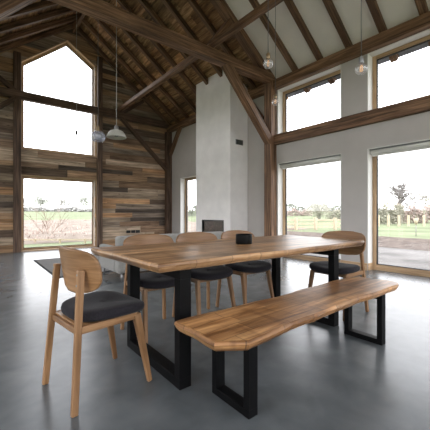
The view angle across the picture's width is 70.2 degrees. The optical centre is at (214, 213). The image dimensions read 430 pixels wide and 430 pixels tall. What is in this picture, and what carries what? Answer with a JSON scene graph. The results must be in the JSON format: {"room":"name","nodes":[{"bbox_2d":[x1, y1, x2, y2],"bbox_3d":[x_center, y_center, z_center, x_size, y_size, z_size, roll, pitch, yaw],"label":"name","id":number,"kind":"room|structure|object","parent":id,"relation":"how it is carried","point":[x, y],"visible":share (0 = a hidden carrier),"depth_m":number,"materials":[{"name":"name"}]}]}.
{"room":"dining room","nodes":[
{"label":"dining room","id":0,"kind":"room"},
{"bbox_2d":[0,29,166,252],"bbox_3d":[-4.274,-2.275,9.148,6.500,6.610,0.302,0,0,-38],"label":"wall","id":1,"kind":"structure","parent":0,"point":[133,180],"depth_m":9.72,"materials":[{"name":"brown wood"}]},
{"bbox_2d":[0,75,16,89],"bbox_3d":[-5.553,-3.500,7.849,0.773,0.613,0.140,0,0,-38],"label":"trim","id":2,"kind":"structure","parent":1,"relation":"attached to","point":[3,81],"depth_m":7.91,"materials":[{"name":"brown wood"}]},
{"bbox_2d":[0,95,17,108],"bbox_3d":[-5.913,-2.300,7.563,1.741,1.607,0.150,0,0,-38],"label":"trim","id":3,"kind":"structure","parent":1,"relation":"attached to","point":[10,100],"depth_m":7.92,"materials":[{"name":"brown wood"}]},
{"bbox_2d":[13,51,20,252],"bbox_3d":[-5.249,-1.620,8.117,0.170,5.300,0.120,0,0,-38],"label":"trim","id":4,"kind":"structure","parent":1,"relation":"attached to","point":[16,55],"depth_m":8.07,"materials":[{"name":"brown wood"}]},
{"bbox_2d":[0,23,72,52],"bbox_3d":[-5.560,-4.154,7.793,3.763,2.790,0.100,0,0,-38],"label":"trim","id":5,"kind":"structure","parent":1,"relation":"attached to","point":[14,44],"depth_m":8.29,"materials":[{"name":"brown wood"}]},
{"bbox_2d":[21,40,96,156],"bbox_3d":[-4.492,-3.399,8.901,1.990,3.339,0.235,0,0,-38],"label":"window","id":6,"kind":"structure","parent":1,"relation":"in","point":[66,43],"depth_m":8.91,"materials":[{"name":"brown wood"}]},
{"bbox_2d":[21,174,96,251],"bbox_3d":[-4.492,-0.010,8.901,1.990,2.080,0.235,0,0,-38],"label":"window","id":7,"kind":"structure","parent":1,"relation":"in","point":[23,176],"depth_m":8.76,"materials":[{"name":"brown wood"}]},
{"bbox_2d":[72,12,84,32],"bbox_3d":[-0.175,-5.426,3.995,0.080,0.200,12.870,0,0,-38],"label":"trim","id":8,"kind":"structure","parent":1,"relation":"attached to","point":[80,15],"depth_m":8.53,"materials":[{"name":"brown wood"}]},
{"bbox_2d":[0,86,168,128],"bbox_3d":[-4.140,-3.145,8.980,6.500,0.210,0.150,0,0,-38],"label":"trim","id":9,"kind":"structure","parent":1,"relation":"attached to","point":[4,92],"depth_m":8.97,"materials":[{"name":"brown wood"}]},
{"bbox_2d":[97,56,102,246],"bbox_3d":[-3.566,-1.895,9.455,0.150,5.850,0.120,0,0,-38],"label":"trim","id":10,"kind":"structure","parent":1,"relation":"attached to","point":[99,59],"depth_m":9.41,"materials":[{"name":"brown wood"}]},
{"bbox_2d":[122,100,143,112],"bbox_3d":[-2.720,-3.500,10.103,0.773,0.613,0.140,0,0,-38],"label":"trim","id":11,"kind":"structure","parent":1,"relation":"attached to","point":[142,101],"depth_m":10.05,"materials":[{"name":"brown wood"}]},
{"bbox_2d":[120,117,166,170],"bbox_3d":[-2.361,-2.300,10.389,1.741,1.607,0.150,0,0,-38],"label":"trim","id":12,"kind":"structure","parent":1,"relation":"attached to","point":[129,127],"depth_m":10.29,"materials":[{"name":"brown wood"}]},
{"bbox_2d":[165,131,171,233],"bbox_3d":[-1.666,-0.935,10.929,0.200,3.930,0.180,0,0,-38],"label":"trim","id":13,"kind":"structure","parent":1,"relation":"attached to","point":[168,135],"depth_m":10.86,"materials":[{"name":"brown wood"}]},
{"bbox_2d":[117,0,283,111],"bbox_3d":[-0.485,-3.315,6.546,0.110,0.110,8.450,0,0,-38],"label":"beam","id":14,"kind":"structure","parent":1,"relation":"attached to","point":[266,6],"depth_m":5.83,"materials":[{"name":"brown wood"}]},
{"bbox_2d":[0,247,429,429],"bbox_3d":[-0.169,1.090,3.987,7.100,0.120,13.450,0,0,-38],"label":"floor","id":15,"kind":"structure","parent":0,"point":[315,375],"depth_m":2.05,"materials":[{"name":"concrete"}]},
{"bbox_2d":[33,255,110,276],"bbox_3d":[-2.094,1.024,6.729,2.980,0.010,2.320,0,0,-38],"label":"rug","id":16,"kind":"object","parent":15,"relation":"on","point":[47,264],"visible":0.24,"depth_m":6.24,"materials":[{"name":"grey fabric"}]},
{"bbox_2d":[42,246,151,417],"bbox_3d":[-0.713,0.611,1.867,0.512,0.841,0.489,0,0,43],"label":"dining chair","id":17,"kind":"object","parent":15,"relation":"on","point":[80,314],"visible":1,"depth_m":1.73,"materials":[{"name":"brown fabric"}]},
{"bbox_2d":[120,234,174,343],"bbox_3d":[-0.516,0.611,2.681,0.512,0.841,0.489,0,0,-40],"label":"dining chair","id":18,"kind":"object","parent":15,"relation":"on","point":[149,281],"visible":0.42,"depth_m":2.65,"materials":[{"name":"brown wood"}]},
{"bbox_2d":[99,231,222,281],"bbox_3d":[-0.893,0.688,5.557,2.100,0.685,0.910,0,0,-38],"label":"sofa","id":19,"kind":"object","parent":15,"relation":"on","point":[113,265],"visible":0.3,"depth_m":4.81,"materials":[{"name":"grey fabric"}]},
{"bbox_2d":[172,232,235,316],"bbox_3d":[-0.103,0.611,2.997,0.512,0.841,0.489,0,0,-37],"label":"dining chair","id":20,"kind":"object","parent":15,"relation":"on","point":[206,274],"visible":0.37,"depth_m":2.96,"materials":[{"name":"black fabric"}]},
{"bbox_2d":[196,72,247,231],"bbox_3d":[0.154,-1.318,8.320,0.600,4.696,1.470,0,0,-38],"label":"chimney breast","id":21,"kind":"object","parent":15,"relation":"on","point":[221,118],"visible":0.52,"depth_m":7.91,"materials":[{"name":"paint"}]},
{"bbox_2d":[202,220,223,231],"bbox_3d":[0.090,0.350,8.243,0.427,0.354,0.926,0,0,-38],"label":"fireplace","id":22,"kind":"object","parent":21,"relation":"in","point":[207,225],"visible":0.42,"depth_m":8.56,"materials":[{"name":"black"}]},
{"bbox_2d":[236,139,242,145],"bbox_3d":[0.619,-1.800,7.736,0.250,0.130,0.021,0,0,-38],"label":"wall vent","id":23,"kind":"object","parent":21,"relation":"attached to","point":[238,142],"visible":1,"depth_m":7.73,"materials":[{"name":"grey metal"}]},
{"bbox_2d":[91,235,364,389],"bbox_3d":[0.289,0.650,2.744,2.408,0.760,1.065,0,0,-38],"label":"dining table","id":24,"kind":"object","parent":15,"relation":"on","point":[176,260],"visible":0.87,"depth_m":2.17,"materials":[{"name":"brown wood"}]},
{"bbox_2d":[236,233,251,244],"bbox_3d":[0.257,0.226,2.721,0.146,0.088,0.146,0,0,-38],"label":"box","id":25,"kind":"object","parent":24,"relation":"on","point":[242,238],"visible":0.99,"depth_m":2.66,"materials":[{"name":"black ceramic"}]},
{"bbox_2d":[216,230,273,306],"bbox_3d":[0.334,0.611,3.332,0.512,0.841,0.489,0,0,-38],"label":"dining chair","id":26,"kind":"object","parent":15,"relation":"on","point":[243,269],"visible":0.48,"depth_m":3.27,"materials":[{"name":"black fabric"}]},
{"bbox_2d":[174,276,398,418],"bbox_3d":[0.686,0.805,2.099,1.982,0.450,0.447,0,0,-38],"label":"bench","id":27,"kind":"object","parent":15,"relation":"on","point":[245,327],"visible":1,"depth_m":1.74,"materials":[{"name":"brown wood"}]},
{"bbox_2d":[308,231,368,320],"bbox_3d":[1.282,0.611,3.231,0.489,0.841,0.512,0,0,-38],"label":"dining chair","id":28,"kind":"object","parent":15,"relation":"on","point":[346,270],"visible":0.56,"depth_m":3.20,"materials":[{"name":"brown wood"}]},
{"bbox_2d":[0,0,429,123],"bbox_3d":[-0.200,-4.284,4.026,7.580,2.915,13.750,0,0,-38],"label":"ceiling","id":29,"kind":"structure","parent":0,"point":[314,13],"depth_m":6.68,"materials":[{"name":"paint"}]},
{"bbox_2d":[0,0,58,20],"bbox_3d":[-4.489,-4.154,6.447,3.763,2.790,0.100,0,0,-38],"label":"trim","id":30,"kind":"structure","parent":29,"relation":"attached to","point":[45,4],"depth_m":6.78,"materials":[{"name":"brown wood"}]},
{"bbox_2d":[0,7,74,33],"bbox_3d":[-4.866,-4.154,6.920,3.763,2.790,0.100,0,0,-38],"label":"trim","id":31,"kind":"structure","parent":29,"relation":"attached to","point":[62,11],"depth_m":7.31,"materials":[{"name":"brown wood"}]},
{"bbox_2d":[0,14,77,44],"bbox_3d":[-5.242,-4.154,7.394,3.763,2.790,0.100,0,0,-38],"label":"trim","id":32,"kind":"structure","parent":29,"relation":"attached to","point":[4,39],"depth_m":7.87,"materials":[{"name":"brown wood"}]},
{"bbox_2d":[75,11,77,134],"bbox_3d":[-2.729,-3.263,6.033,0.060,3.576,0.060,0,0,-38],"label":"pendant","id":33,"kind":"object","parent":29,"relation":"hanging from","point":[76,131],"visible":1,"depth_m":6.03,"materials":[{"name":"grey"}]},
{"bbox_2d":[106,0,125,139],"bbox_3d":[-1.703,-3.305,5.290,0.331,3.989,0.331,0,0,-38],"label":"pendant lamp","id":34,"kind":"object","parent":29,"relation":"hanging from","point":[116,134],"visible":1,"depth_m":5.29,"materials":[{"name":"white metal"}]},
{"bbox_2d":[266,52,269,65],"bbox_3d":[0.538,-3.396,3.099,0.097,3.860,0.097,0,0,-38],"label":"pendant bulb","id":35,"kind":"object","parent":29,"relation":"hanging from","point":[268,53],"visible":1,"depth_m":3.09,"materials":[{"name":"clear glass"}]},
{"bbox_2d":[274,0,276,103],"bbox_3d":[0.808,-3.180,4.093,0.092,3.471,0.092,0,0,-38],"label":"pendant bulb","id":36,"kind":"object","parent":29,"relation":"hanging from","point":[275,95],"visible":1,"depth_m":4.09,"materials":[{"name":"clear glass"}]},
{"bbox_2d":[284,0,335,84],"bbox_3d":[1.080,-4.154,5.389,3.763,2.790,0.115,0,0,-38],"label":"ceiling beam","id":37,"kind":"structure","parent":29,"relation":"attached to","point":[290,4],"depth_m":5.88,"materials":[{"name":"brown wood"}]},
{"bbox_2d":[322,0,352,47],"bbox_3d":[1.460,-4.154,4.912,3.763,2.790,0.115,0,0,-38],"label":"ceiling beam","id":38,"kind":"structure","parent":29,"relation":"attached to","point":[329,5],"depth_m":5.48,"materials":[{"name":"brown wood"}]},
{"bbox_2d":[359,0,363,71],"bbox_3d":[1.261,-3.257,2.639,0.095,4.119,0.095,0,0,-38],"label":"pendant bulb","id":39,"kind":"object","parent":29,"relation":"hanging from","point":[361,59],"visible":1,"depth_m":2.64,"materials":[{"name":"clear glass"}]},
{"bbox_2d":[359,55,363,64],"bbox_3d":[1.261,-1.328,2.639,0.042,0.071,0.042,0,0,-38],"label":"socket","id":40,"kind":"object","parent":39,"relation":"attached to","point":[361,59],"depth_m":2.62,"materials":[{"name":"grey metal"}]},
{"bbox_2d":[365,0,398,62],"bbox_3d":[1.840,-4.154,4.434,3.763,2.790,0.115,0,0,-38],"label":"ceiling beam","id":41,"kind":"structure","parent":29,"relation":"attached to","point":[374,9],"depth_m":5.13,"materials":[{"name":"brown wood"}]},
{"bbox_2d":[414,0,429,46],"bbox_3d":[2.219,-4.154,3.957,3.763,2.790,0.115,0,0,-38],"label":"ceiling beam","id":42,"kind":"structure","parent":29,"relation":"attached to","point":[421,5],"depth_m":4.72,"materials":[{"name":"brown wood"}]},
{"bbox_2d":[172,37,429,262],"bbox_3d":[2.407,-1.020,6.227,0.320,4.100,13.150,0,0,-38],"label":"wall","id":43,"kind":"structure","parent":0,"point":[353,144],"depth_m":5.87,"materials":[{"name":"paint"}]},
{"bbox_2d":[77,27,172,125],"bbox_3d":[-2.664,-4.154,10.096,3.763,2.790,0.100,0,0,-38],"label":"beam","id":44,"kind":"structure","parent":43,"relation":"attached to","point":[80,31],"depth_m":9.78,"materials":[{"name":"brown wood"}]},
{"bbox_2d":[81,18,179,122],"bbox_3d":[-2.347,-4.154,9.697,3.763,2.790,0.100,0,0,-38],"label":"beam","id":45,"kind":"structure","parent":43,"relation":"attached to","point":[84,22],"depth_m":9.35,"materials":[{"name":"brown wood"}]},
{"bbox_2d":[94,18,189,118],"bbox_3d":[-1.970,-4.154,9.224,3.763,2.790,0.100,0,0,-38],"label":"beam","id":46,"kind":"structure","parent":43,"relation":"attached to","point":[103,25],"depth_m":8.99,"materials":[{"name":"brown wood"}]},
{"bbox_2d":[103,0,195,112],"bbox_3d":[-1.594,-4.154,8.750,3.763,2.790,0.100,0,0,-38],"label":"trim","id":47,"kind":"structure","parent":43,"relation":"attached to","point":[130,35],"depth_m":8.68,"materials":[{"name":"brown wood"}]},
{"bbox_2d":[117,0,195,93],"bbox_3d":[-1.217,-4.154,8.277,3.763,2.790,0.100,0,0,-38],"label":"beam","id":48,"kind":"structure","parent":43,"relation":"attached to","point":[122,3],"depth_m":8.17,"materials":[{"name":"brown wood"}]},
{"bbox_2d":[49,0,274,83],"bbox_3d":[-1.161,-3.152,5.235,6.500,0.205,0.200,0,0,-38],"label":"beam","id":49,"kind":"structure","parent":43,"relation":"attached to","point":[101,10],"depth_m":5.32,"materials":[{"name":"brown wood"}]},
{"bbox_2d":[138,0,207,84],"bbox_3d":[-0.840,-4.154,7.803,3.763,2.790,0.100,0,0,-38],"label":"beam","id":50,"kind":"structure","parent":43,"relation":"attached to","point":[144,3],"depth_m":7.38,"materials":[{"name":"brown wood"}]},
{"bbox_2d":[169,128,181,155],"bbox_3d":[-1.382,-2.520,10.637,0.120,0.915,0.742,0,0,-38],"label":"trim","id":51,"kind":"structure","parent":43,"relation":"attached to","point":[178,131],"depth_m":10.61,"materials":[{"name":"brown wood"}]},
{"bbox_2d":[180,175,195,232],"bbox_3d":[-0.655,-0.095,10.020,0.250,2.250,1.400,0,0,-38],"label":"window","id":52,"kind":"structure","parent":43,"relation":"in","point":[183,181],"depth_m":10.54,"materials":[{"name":"white paint"}]},
{"bbox_2d":[161,0,222,76],"bbox_3d":[-0.464,-4.154,7.330,3.763,2.790,0.100,0,0,-38],"label":"beam","id":53,"kind":"structure","parent":43,"relation":"attached to","point":[167,3],"depth_m":7.09,"materials":[{"name":"brown wood"}]},
{"bbox_2d":[207,18,233,45],"bbox_3d":[0.099,-3.640,6.237,0.785,0.978,0.170,0,0,-38],"label":"trim","id":54,"kind":"structure","parent":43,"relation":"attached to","point":[229,22],"depth_m":6.23,"materials":[{"name":"brown wood"}]},
{"bbox_2d":[187,0,256,89],"bbox_3d":[-0.087,-4.154,6.856,3.763,2.790,0.100,0,0,-38],"label":"trim","id":55,"kind":"structure","parent":43,"relation":"attached to","point":[193,3],"depth_m":6.82,"materials":[{"name":"brown wood"}]},
{"bbox_2d":[210,0,272,73],"bbox_3d":[0.130,-4.266,6.262,3.404,2.554,0.200,0,0,-38],"label":"trim","id":56,"kind":"structure","parent":43,"relation":"attached to","point":[221,6],"depth_m":6.59,"materials":[{"name":"brown wood"}]},
{"bbox_2d":[221,64,270,144],"bbox_3d":[0.756,-2.375,6.760,1.503,1.586,0.190,0,0,-38],"label":"trim","id":57,"kind":"structure","parent":43,"relation":"attached to","point":[230,71],"depth_m":6.67,"materials":[{"name":"brown wood"}]},
{"bbox_2d":[264,81,276,235],"bbox_3d":[1.309,-1.020,7.213,0.210,4.100,0.220,0,0,-38],"label":"trim","id":58,"kind":"structure","parent":43,"relation":"attached to","point":[270,108],"depth_m":7.13,"materials":[{"name":"brown wood"}]},
{"bbox_2d":[249,0,310,92],"bbox_3d":[0.700,-4.154,5.866,3.763,2.790,0.115,0,0,-38],"label":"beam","id":59,"kind":"structure","parent":43,"relation":"attached to","point":[264,19],"depth_m":6.31,"materials":[{"name":"brown wood"}]},
{"bbox_2d":[167,11,429,131],"bbox_3d":[2.344,-2.993,5.985,0.180,0.205,12.850,0,0,-38],"label":"trim","id":60,"kind":"structure","parent":43,"relation":"attached to","point":[420,23],"depth_m":5.72,"materials":[{"name":"brown wood"}]},
{"bbox_2d":[278,65,340,133],"bbox_3d":[2.051,-2.360,6.618,0.250,1.060,1.575,0,0,-38],"label":"window","id":61,"kind":"structure","parent":43,"relation":"in","point":[330,73],"depth_m":6.96,"materials":[{"name":"white"}]},
{"bbox_2d":[278,153,340,262],"bbox_3d":[2.051,-0.070,6.618,0.250,2.200,1.575,0,0,-38],"label":"window","id":62,"kind":"structure","parent":43,"relation":"in","point":[282,173],"depth_m":7.20,"materials":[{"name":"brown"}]},
{"bbox_2d":[279,154,340,168],"bbox_3d":[2.020,-1.095,6.593,0.100,0.121,1.535,0,0,-38],"label":"roller blind","id":63,"kind":"object","parent":62,"relation":"attached to","point":[335,158],"visible":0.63,"depth_m":6.51,"materials":[{"name":"white fabric"}]},
{"bbox_2d":[274,95,429,144],"bbox_3d":[3.890,-1.715,4.065,0.130,0.230,7.920,0,0,-38],"label":"trim","id":64,"kind":"structure","parent":43,"relation":"attached to","point":[421,104],"depth_m":5.55,"materials":[{"name":"brown wood"}]},
{"bbox_2d":[341,260,372,270],"bbox_3d":[2.835,0.965,5.552,0.190,0.130,6.160,0,0,-38],"label":"baseboard","id":65,"kind":"structure","parent":43,"relation":"attached to","point":[370,265],"depth_m":5.62,"materials":[{"name":"brown wood"}]},
{"bbox_2d":[367,139,429,276],"bbox_3d":[3.402,-0.070,4.920,0.250,2.200,1.765,0,0,-38],"label":"window","id":66,"kind":"structure","parent":43,"relation":"in","point":[372,162],"depth_m":5.58,"materials":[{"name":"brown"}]},
{"bbox_2d":[370,140,429,156],"bbox_3d":[3.371,-1.095,4.895,0.100,0.121,1.725,0,0,-38],"label":"roller blind","id":67,"kind":"object","parent":66,"relation":"attached to","point":[421,145],"visible":1,"depth_m":5.16,"materials":[{"name":"white fabric"}]},
{"bbox_2d":[367,29,429,110],"bbox_3d":[3.402,-2.360,4.920,0.250,1.060,1.765,0,0,-38],"label":"window","id":68,"kind":"structure","parent":43,"relation":"in","point":[410,42],"depth_m":5.52,"materials":[{"name":"white"}]},
{"bbox_3d":[-3.645,-1.020,3.273,0.210,4.100,0.220,0,0,-39],"label":"trim","id":69,"kind":"structure","parent":0,"visible":0},
{"bbox_2d":[0,0,36,19],"bbox_3d":[-2.969,-2.375,3.797,1.503,1.586,0.190,0,0,-38],"label":"beam","id":70,"kind":"structure","parent":69,"relation":"attached to","point":[7,7],"depth_m":3.98,"materials":[{"name":"brown wood"}]},
{"label":"outside","id":71,"kind":"structure","parent":0,"visible":0},
{"bbox_2d":[24,211,429,247],"bbox_3d":[0.000,-0.100,0.000,340.000,2.520,340.000,0,0,-39],"label":"lawn","id":72,"kind":"structure","parent":71,"point":[418,230],"depth_m":26.65,"materials":[{"name":"green plant"}]},
{"bbox_2d":[24,196,31,206],"bbox_3d":[-83.661,-4.370,134.927,6.339,6.551,5.836,0,0,-39],"label":"bare tree","id":73,"kind":"object","parent":72,"relation":"on","point":[25,201],"visible":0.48,"depth_m":134.40,"materials":[{"name":"grey plant"}]},
{"bbox_2d":[32,192,49,206],"bbox_3d":[-74.421,-5.082,131.005,7.536,8.339,8.307,0,0,-39],"label":"bare tree","id":74,"kind":"object","parent":72,"relation":"on","point":[39,200],"visible":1,"depth_m":130.22,"materials":[{"name":"green plant"}]},
{"bbox_2d":[24,205,68,233],"bbox_3d":[-7.595,0.289,13.991,1.803,1.777,1.649,0,0,3],"label":"bare shrub","id":75,"kind":"object","parent":72,"relation":"on","point":[58,225],"visible":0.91,"depth_m":14.03,"materials":[{"name":"brown plant"}]},
{"bbox_2d":[24,206,91,211],"bbox_3d":[-59.175,-1.598,116.871,31.742,2.555,25.971,0,0,-39],"label":"hedge","id":76,"kind":"object","parent":72,"relation":"on","point":[40,209],"visible":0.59,"depth_m":115.97,"materials":[{"name":"grey"}]},
{"bbox_2d":[24,239,91,242],"bbox_3d":[-5.989,1.070,11.900,4.051,0.180,0.084,0,0,0],"label":"rail","id":77,"kind":"object","parent":72,"relation":"on","point":[24,239],"visible":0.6,"depth_m":11.88,"materials":[{"name":"beige wood"}]},
{"bbox_2d":[50,197,65,207],"bbox_3d":[-65.850,-4.238,128.208,6.207,6.868,6.037,0,0,-39],"label":"bare tree","id":78,"kind":"object","parent":72,"relation":"on","point":[61,200],"visible":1,"depth_m":128.26,"materials":[{"name":"grey plant"}]},
{"bbox_2d":[62,196,73,207],"bbox_3d":[-69.312,-4.954,142.822,6.899,7.709,6.351,0,0,-39],"label":"bare tree","id":79,"kind":"object","parent":72,"relation":"on","point":[68,203],"visible":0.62,"depth_m":143.00,"materials":[{"name":"grey plant"}]},
{"bbox_2d":[76,193,91,208],"bbox_3d":[-55.400,-5.156,130.859,7.749,8.793,7.315,0,0,-39],"label":"bare tree","id":80,"kind":"object","parent":72,"relation":"on","point":[85,199],"visible":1,"depth_m":130.65,"materials":[{"name":"green plant"}]},
{"bbox_2d":[188,205,195,215],"bbox_3d":[-5.191,-0.688,60.004,6.875,2.917,1.624,0,0,0],"label":"hedge","id":81,"kind":"object","parent":72,"relation":"on","point":[192,210],"visible":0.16,"depth_m":59.80,"materials":[{"name":"green plant"}]},
{"bbox_2d":[287,208,312,215],"bbox_3d":[15.996,-0.258,61.996,7.609,1.818,1.589,0,0,0],"label":"hedge","id":82,"kind":"object","parent":72,"relation":"on","point":[291,212],"visible":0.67,"depth_m":61.73,"materials":[{"name":"brown plant"}]},
{"bbox_2d":[287,218,340,229],"bbox_3d":[7.239,0.730,21.614,6.328,0.860,0.264,0,0,-11],"label":"rail fence","id":83,"kind":"object","parent":72,"relation":"on","point":[295,220],"visible":0.59,"depth_m":21.52,"materials":[{"name":"beige wood"}]},
{"bbox_2d":[287,203,340,211],"bbox_3d":[37.659,-2.230,118.054,24.279,4.098,20.196,0,0,-39],"label":"hedge","id":84,"kind":"object","parent":72,"relation":"on","point":[289,205],"visible":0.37,"depth_m":117.26,"materials":[{"name":"green plant"}]},
{"bbox_2d":[304,199,332,218],"bbox_3d":[12.897,-0.516,37.947,3.591,2.942,3.324,0,0,0],"label":"round bush","id":85,"kind":"object","parent":72,"relation":"on","point":[318,210],"visible":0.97,"depth_m":37.62,"materials":[{"name":"green plant"}]},
{"bbox_2d":[325,209,340,218],"bbox_3d":[16.084,0.121,39.997,3.371,1.683,1.430,0,0,0],"label":"hedge","id":86,"kind":"object","parent":72,"relation":"on","point":[333,214],"visible":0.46,"depth_m":39.73,"materials":[{"name":"green plant"}]},
{"bbox_2d":[387,215,389,225],"bbox_3d":[14.741,0.627,26.000,0.160,0.950,0.160,0,0,-38],"label":"fence post","id":87,"kind":"object","parent":72,"relation":"on","point":[388,216],"visible":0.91,"depth_m":25.93,"materials":[{"name":"beige wood"}]},
{"bbox_2d":[378,202,405,223],"bbox_3d":[16.862,-0.032,30.015,3.180,2.319,1.432,0,0,0],"label":"hedge","id":88,"kind":"object","parent":72,"relation":"on","point":[398,208],"visible":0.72,"depth_m":29.65,"materials":[{"name":"green plant"}]},
{"bbox_2d":[384,181,415,203],"bbox_3d":[20.272,-1.405,33.681,3.088,4.804,5.565,0,0,33],"label":"bare tree","id":89,"kind":"object","parent":72,"relation":"on","point":[398,193],"visible":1,"depth_m":33.81,"materials":[{"name":"grey plant"}]},
{"bbox_2d":[407,215,409,225],"bbox_3d":[16.441,0.612,26.000,0.160,0.950,0.160,0,0,-38],"label":"fence post","id":90,"kind":"object","parent":72,"relation":"on","point":[408,216],"visible":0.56,"depth_m":25.93,"materials":[{"name":"beige wood"}]},
{"bbox_2d":[395,192,428,215],"bbox_3d":[24.248,-0.897,37.873,2.456,3.610,4.174,0,0,-38],"label":"bare tree","id":91,"kind":"object","parent":72,"relation":"on","point":[424,195],"visible":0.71,"depth_m":37.65,"materials":[{"name":"grey plant"}]},
{"bbox_2d":[395,203,429,222],"bbox_3d":[20.645,-0.034,31.008,4.464,2.182,1.473,0,0,-1],"label":"hedge","id":92,"kind":"object","parent":72,"relation":"on","point":[419,214],"visible":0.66,"depth_m":30.72,"materials":[{"name":"brown plant"}]},
{"bbox_2d":[408,180,429,217],"bbox_3d":[29.977,-2.018,42.994,5.106,5.553,4.058,0,0,11],"label":"bare tree","id":93,"kind":"object","parent":72,"relation":"on","point":[427,199],"visible":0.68,"depth_m":43.08,"materials":[{"name":"grey plant"}]},
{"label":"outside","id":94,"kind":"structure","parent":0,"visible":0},
{"bbox_2d":[305,247,429,269],"bbox_3d":[5.417,1.119,6.226,4.370,0.078,15.000,0,0,-38],"label":"patio","id":95,"kind":"structure","parent":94,"point":[420,259],"depth_m":7.51,"materials":[{"name":"grey concrete"}]},
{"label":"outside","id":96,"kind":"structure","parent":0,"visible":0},
{"bbox_2d":[24,219,305,243],"bbox_3d":[-17.373,0.871,20.234,42.000,0.557,26.700,0,0,-38],"label":"ground","id":97,"kind":"structure","parent":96,"point":[191,225],"depth_m":18.14,"materials":[{"name":"beige soil"}]},
{"bbox_2d":[24,219,91,240],"bbox_3d":[-11.861,0.860,24.273,33.946,0.829,25.180,0,0,-38],"label":"scrub","id":98,"kind":"object","parent":97,"relation":"on","point":[65,227],"visible":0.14,"depth_m":16.14,"materials":[{"name":"brown plant"}]},
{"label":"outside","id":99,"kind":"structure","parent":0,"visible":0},
{"bbox_2d":[287,231,429,250],"bbox_3d":[7.645,1.110,11.192,5.300,0.080,24.000,0,0,-38],"label":"soil bed","id":100,"kind":"object","parent":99,"point":[383,241],"visible":0.22,"depth_m":11.86,"materials":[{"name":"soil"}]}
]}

